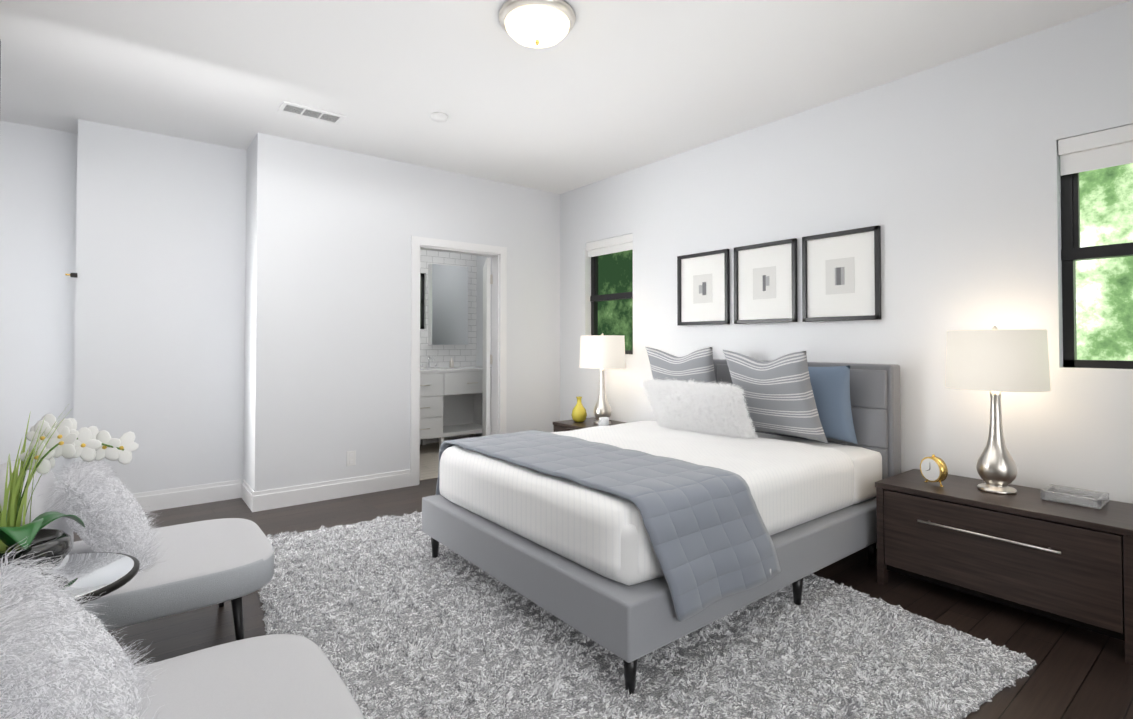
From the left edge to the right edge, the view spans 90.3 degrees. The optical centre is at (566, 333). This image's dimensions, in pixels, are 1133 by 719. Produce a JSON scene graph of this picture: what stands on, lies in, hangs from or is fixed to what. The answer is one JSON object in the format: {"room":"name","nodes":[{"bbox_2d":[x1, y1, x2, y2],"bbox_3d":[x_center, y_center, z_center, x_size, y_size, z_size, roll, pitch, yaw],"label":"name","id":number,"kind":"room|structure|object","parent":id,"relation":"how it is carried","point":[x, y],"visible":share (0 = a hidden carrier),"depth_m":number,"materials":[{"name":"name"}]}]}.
{"room":"bedroom","nodes":[
{"label":"bedroom","id":0,"kind":"room"},
{"bbox_2d":[0,40,0,89],"bbox_3d":[-0.874,-0.149,0.196,0.120,2.740,6.610,1,-1,-38],"label":"wall","id":1,"kind":"structure","parent":0,"point":[0,64],"depth_m":2.85,"materials":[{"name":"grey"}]},
{"bbox_2d":[0,120,77,485],"bbox_3d":[-4.666,-0.100,3.316,2.720,2.740,0.120,1,-1,-38],"label":"wall","id":2,"kind":"structure","parent":0,"point":[38,189],"depth_m":3.97,"materials":[{"name":"white paint"}]},
{"bbox_2d":[73,119,246,493],"bbox_3d":[-3.049,-0.085,4.278,1.013,2.740,0.360,1,-1,-38],"label":"wall","id":3,"kind":"structure","parent":0,"point":[159,367],"depth_m":4.12,"materials":[{"name":"white paint"}]},
{"bbox_2d":[65,273,77,277],"bbox_3d":[-3.342,-0.392,3.802,0.062,0.030,0.035,1,-1,-38],"label":"wall hook recess edge","id":4,"kind":"object","parent":3,"relation":"attached to","point":[74,275],"visible":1,"depth_m":3.80,"materials":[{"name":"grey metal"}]},
{"bbox_2d":[133,479,240,511],"bbox_3d":[-2.939,1.213,4.105,1.029,0.140,0.016,1,-1,-38],"label":"baseboard","id":5,"kind":"structure","parent":3,"relation":"attached to","point":[219,491],"depth_m":4.19,"materials":[{"name":"white wood"}]},
{"bbox_2d":[244,138,254,487],"bbox_3d":[-2.810,-0.075,4.891,0.120,2.740,1.750,1,-1,-38],"label":"wall","id":6,"kind":"structure","parent":0,"point":[249,282],"depth_m":4.30,"materials":[{"name":"white paint"}]},
{"bbox_2d":[237,479,251,506],"bbox_3d":[-2.389,1.214,4.223,0.016,0.140,0.450,1,-1,-38],"label":"baseboard","id":7,"kind":"structure","parent":6,"relation":"attached to","point":[245,492],"depth_m":4.30,"materials":[{"name":"white wood"}]},
{"bbox_2d":[252,133,559,491],"bbox_3d":[-1.191,-0.074,4.972,2.767,2.740,0.120,1,-1,-38],"label":"wall","id":8,"kind":"structure","parent":0,"point":[335,229],"depth_m":4.52,"materials":[{"name":"white paint"}]},
{"bbox_2d":[249,469,410,511],"bbox_3d":[-1.786,1.217,4.399,1.183,0.140,0.016,1,-1,-38],"label":"baseboard","id":9,"kind":"structure","parent":8,"relation":"attached to","point":[321,491],"depth_m":4.34,"materials":[{"name":"white wood"}]},
{"bbox_2d":[347,451,355,465],"bbox_3d":[-1.708,0.994,4.469,0.070,0.115,0.008,1,-1,-38],"label":"outlet","id":10,"kind":"object","parent":8,"relation":"attached to","point":[351,458],"visible":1,"depth_m":4.47,"materials":[{"name":"white paint"}]},
{"bbox_2d":[410,236,506,485],"bbox_3d":[-0.984,0.238,5.118,0.945,2.120,0.138,1,-1,-38],"label":"door frame","id":11,"kind":"structure","parent":8,"relation":"attached to","point":[498,254],"depth_m":5.20,"materials":[{"name":"white wood"}]},
{"bbox_2d":[482,258,492,435],"bbox_3d":[-0.815,0.299,5.783,0.387,2.040,0.741,1,-1,-38],"label":"bathroom door","id":12,"kind":"structure","parent":8,"relation":"in","point":[487,283],"depth_m":5.42,"materials":[{"name":"white paint"}]},
{"bbox_2d":[420,442,438,479],"bbox_3d":[-1.684,1.305,5.676,2.647,0.004,1.630,1,-1,-38],"label":"bathroom floor","id":13,"kind":"structure","parent":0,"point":[429,458],"depth_m":5.77,"materials":[{"name":"tile"}]},
{"bbox_2d":[420,372,490,449],"bbox_3d":[-1.717,0.880,6.315,1.880,0.875,0.586,1,-1,-38],"label":"bathroom vanity","id":14,"kind":"object","parent":13,"relation":"on","point":[451,399],"depth_m":6.40,"materials":[{"name":"white wood"}]},
{"bbox_2d":[420,368,482,371],"bbox_3d":[-1.729,0.425,6.329,1.890,0.035,0.561,1,-1,-38],"label":"countertop","id":15,"kind":"structure","parent":14,"relation":"on","point":[421,369],"depth_m":6.40,"materials":[{"name":"white stone"}]},
{"bbox_2d":[420,250,476,443],"bbox_3d":[-2.224,-0.052,6.386,2.647,2.740,0.120,1,-1,-38],"label":"wall","id":16,"kind":"structure","parent":0,"point":[459,355],"depth_m":6.94,"materials":[{"name":"tile"}]},
{"bbox_2d":[420,273,423,328],"bbox_3d":[-1.948,-0.383,6.620,0.570,0.670,0.040,1,-1,-38],"label":"bathroom window","id":17,"kind":"structure","parent":16,"relation":"in","point":[421,301],"depth_m":6.77,"materials":[{"name":"black"}]},
{"bbox_2d":[428,263,467,344],"bbox_3d":[-1.438,-0.339,6.865,0.485,0.970,0.101,1,-1,-38],"label":"bathroom mirror","id":18,"kind":"object","parent":16,"relation":"attached to","point":[447,304],"visible":1,"depth_m":6.80,"materials":[{"name":"white mirror"}]},
{"bbox_2d":[0,0,1129,193],"bbox_3d":[-0.931,-1.546,1.660,6.770,0.100,9.190,1,-1,-38],"label":"ceiling","id":19,"kind":"structure","parent":0,"point":[602,90],"depth_m":3.13,"materials":[{"name":"white paint"}]},
{"bbox_2d":[277,101,344,124],"bbox_3d":[-1.690,-1.457,3.739,0.380,0.012,0.180,1,-1,-38],"label":"ceiling vent","id":20,"kind":"object","parent":19,"relation":"in","point":[286,107],"visible":0.98,"depth_m":3.73,"materials":[{"name":"white metal"}]},
{"bbox_2d":[431,112,447,122],"bbox_3d":[-0.853,-1.445,3.784,0.116,0.034,0.116,1,-1,-38],"label":"smoke detector","id":21,"kind":"object","parent":19,"relation":"attached to","point":[440,117],"visible":0.98,"depth_m":3.75,"materials":[{"name":"white paint"}]},
{"bbox_2d":[499,0,575,47],"bbox_3d":[-0.136,-1.410,2.630,0.360,0.139,0.360,1,-1,-38],"label":"ceiling light","id":22,"kind":"object","parent":19,"relation":"attached to","point":[538,23],"visible":1,"depth_m":2.54,"materials":[{"name":"white glass"}]},
{"bbox_2d":[73,478,1132,718],"bbox_3d":[-0.931,1.294,1.616,6.770,0.100,9.190,1,-1,-38],"label":"floor","id":23,"kind":"structure","parent":0,"point":[1075,672],"depth_m":2.41,"materials":[{"name":"brown wood"}]},
{"bbox_2d":[0,404,139,604],"bbox_3d":[-1.498,0.724,1.564,0.497,1.037,0.474,1,-1,-38],"label":"side table","id":24,"kind":"object","parent":23,"relation":"on","point":[48,436],"visible":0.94,"depth_m":1.65,"materials":[{"name":"grey metal"}]},
{"bbox_2d":[0,456,273,640],"bbox_3d":[-1.664,0.861,2.172,0.906,0.785,0.730,1,-1,-38],"label":"chair","id":25,"kind":"object","parent":23,"relation":"on","point":[186,567],"visible":0.58,"depth_m":2.02,"materials":[{"name":"grey fabric"}]},
{"bbox_2d":[39,456,167,572],"bbox_3d":[-1.729,0.687,2.125,0.242,0.346,0.460,1,-1,-38],"label":"fur pillow","id":26,"kind":"object","parent":25,"relation":"on","point":[119,524],"depth_m":1.99,"materials":[{"name":"white fur"}]},
{"bbox_2d":[0,537,364,718],"bbox_3d":[-0.912,0.845,1.123,0.906,0.785,0.730,1,-1,-38],"label":"chair","id":27,"kind":"object","parent":23,"relation":"on","point":[62,654],"visible":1,"depth_m":1.18,"materials":[{"name":"grey fabric"}]},
{"bbox_2d":[0,537,166,718],"bbox_3d":[-0.976,0.670,1.075,0.242,0.346,0.460,1,-1,-38],"label":"fur pillow","id":28,"kind":"object","parent":27,"relation":"on","point":[74,667],"depth_m":1.01,"materials":[{"name":"white fur"}]},
{"bbox_2d":[553,333,626,431],"bbox_3d":[0.345,0.645,4.774,0.518,1.297,0.938,1,-1,-38],"label":"nightstand","id":29,"kind":"object","parent":23,"relation":"on","point":[602,352],"visible":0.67,"depth_m":4.78,"materials":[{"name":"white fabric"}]},
{"bbox_2d":[571,396,586,421],"bbox_3d":[0.113,0.676,5.004,0.140,0.220,0.140,1,-1,-38],"label":"vase","id":30,"kind":"object","parent":29,"relation":"on","point":[579,414],"depth_m":4.96,"materials":[{"name":"yellow ceramic"}]},
{"bbox_2d":[579,333,625,423],"bbox_3d":[0.312,0.391,4.891,0.400,0.786,0.400,1,-1,-38],"label":"lamp","id":31,"kind":"object","parent":29,"relation":"on","point":[602,352],"depth_m":4.75,"materials":[{"name":"white fabric"}]},
{"bbox_2d":[598,417,608,425],"bbox_3d":[0.300,0.738,4.629,0.106,0.085,0.080,1,-1,-38],"label":"mug","id":32,"kind":"object","parent":29,"relation":"on","point":[603,421],"depth_m":4.60,"materials":[{"name":"white ceramic"}]},
{"bbox_2d":[258,511,1036,718],"bbox_3d":[-0.069,1.256,2.778,2.440,0.012,3.050,1,-1,-32],"label":"rug","id":33,"kind":"object","parent":23,"relation":"on","point":[391,617],"visible":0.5,"depth_m":2.19,"materials":[{"name":"grey carpet"}]},
{"bbox_2d":[422,347,900,694],"bbox_3d":[0.548,0.677,3.183,2.160,1.183,1.738,1,-1,-38],"label":"bed","id":34,"kind":"object","parent":23,"relation":"on","point":[729,484],"visible":1,"depth_m":2.58,"materials":[{"name":"grey fabric"}]},
{"bbox_2d":[436,430,780,621],"bbox_3d":[0.082,0.804,2.816,0.777,0.428,1.738,1,-1,-38],"label":"throw","id":35,"kind":"object","parent":34,"relation":"on","point":[700,537],"depth_m":2.21,"materials":[{"name":"grey fabric"}]},
{"bbox_2d":[440,421,881,577],"bbox_3d":[0.514,0.775,3.163,2.023,0.306,1.599,1,-1,-38],"label":"mattress","id":36,"kind":"object","parent":34,"relation":"on","point":[798,485],"depth_m":2.60,"materials":[{"name":"white fabric"}]},
{"bbox_2d":[808,366,857,443],"bbox_3d":[1.477,0.413,3.421,0.168,0.453,0.542,1,-1,-38],"label":"pillow","id":37,"kind":"object","parent":34,"relation":"on","point":[835,388],"depth_m":3.26,"materials":[{"name":"blue fabric"}]},
{"bbox_2d":[875,326,1132,664],"bbox_3d":[2.029,0.611,2.625,0.518,1.297,0.938,1,-1,-38],"label":"nightstand","id":38,"kind":"object","parent":23,"relation":"on","point":[1063,554],"visible":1,"depth_m":2.50,"materials":[{"name":"brown wood"}]},
{"bbox_2d":[920,454,947,486],"bbox_3d":[1.826,0.678,2.801,0.089,0.151,0.129,1,-1,-38],"label":"clock","id":39,"kind":"object","parent":38,"relation":"on","point":[933,469],"depth_m":2.78,"materials":[{"name":"gold metal"}]},
{"bbox_2d":[945,326,1050,494],"bbox_3d":[2.050,0.357,2.690,0.400,0.786,0.400,1,-1,-38],"label":"lamp","id":40,"kind":"object","parent":38,"relation":"on","point":[995,361],"depth_m":2.60,"materials":[{"name":"white fabric"}]},
{"bbox_2d":[1041,484,1108,509],"bbox_3d":[2.260,0.726,2.506,0.180,0.042,0.200,1,-1,-38],"label":"tray","id":41,"kind":"object","parent":38,"relation":"on","point":[1070,496],"depth_m":2.48,"materials":[{"name":"grey glass"}]},
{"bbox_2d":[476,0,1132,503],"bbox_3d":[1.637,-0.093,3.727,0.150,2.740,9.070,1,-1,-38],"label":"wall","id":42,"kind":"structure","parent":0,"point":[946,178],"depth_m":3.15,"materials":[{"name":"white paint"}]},
{"bbox_2d":[586,233,632,354],"bbox_3d":[0.431,-0.340,5.250,0.125,1.080,0.650,1,-1,-38],"label":"window","id":43,"kind":"structure","parent":42,"relation":"in","point":[595,249],"depth_m":5.35,"materials":[{"name":"black metal"},{"name":"glass"},{"name":"white fabric"}]},
{"bbox_2d":[677,249,729,325],"bbox_3d":[1.047,-0.341,4.337,0.028,0.555,0.478,1,-1,-38],"label":"picture frame","id":44,"kind":"object","parent":42,"relation":"attached to","point":[703,288],"visible":1,"depth_m":4.33,"materials":[{"name":"black"}]},
{"bbox_2d":[734,238,797,323],"bbox_3d":[1.375,-0.348,3.919,0.028,0.555,0.478,1,-1,-38],"label":"picture frame","id":45,"kind":"object","parent":42,"relation":"attached to","point":[765,282],"visible":0.98,"depth_m":3.90,"materials":[{"name":"black"}]},
{"bbox_2d":[802,225,880,321],"bbox_3d":[1.699,-0.354,3.505,0.028,0.555,0.478,1,-1,-38],"label":"picture frame","id":46,"kind":"object","parent":42,"relation":"attached to","point":[841,275],"visible":1,"depth_m":3.49,"materials":[{"name":"black"}]},
{"bbox_2d":[1058,124,1132,370],"bbox_3d":[2.688,-0.385,2.369,0.125,1.100,0.930,1,-1,-38],"label":"window","id":47,"kind":"structure","parent":42,"relation":"in","point":[1098,150],"depth_m":2.68,"materials":[{"name":"black metal"},{"name":"glass"}]},
{"label":"outside","id":48,"kind":"structure","parent":0,"visible":0},
{"bbox_2d":[598,163,1132,360],"bbox_3d":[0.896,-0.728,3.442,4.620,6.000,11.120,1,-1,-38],"label":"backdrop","id":49,"kind":"structure","parent":48,"point":[1104,308],"depth_m":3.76,"materials":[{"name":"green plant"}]}
]}

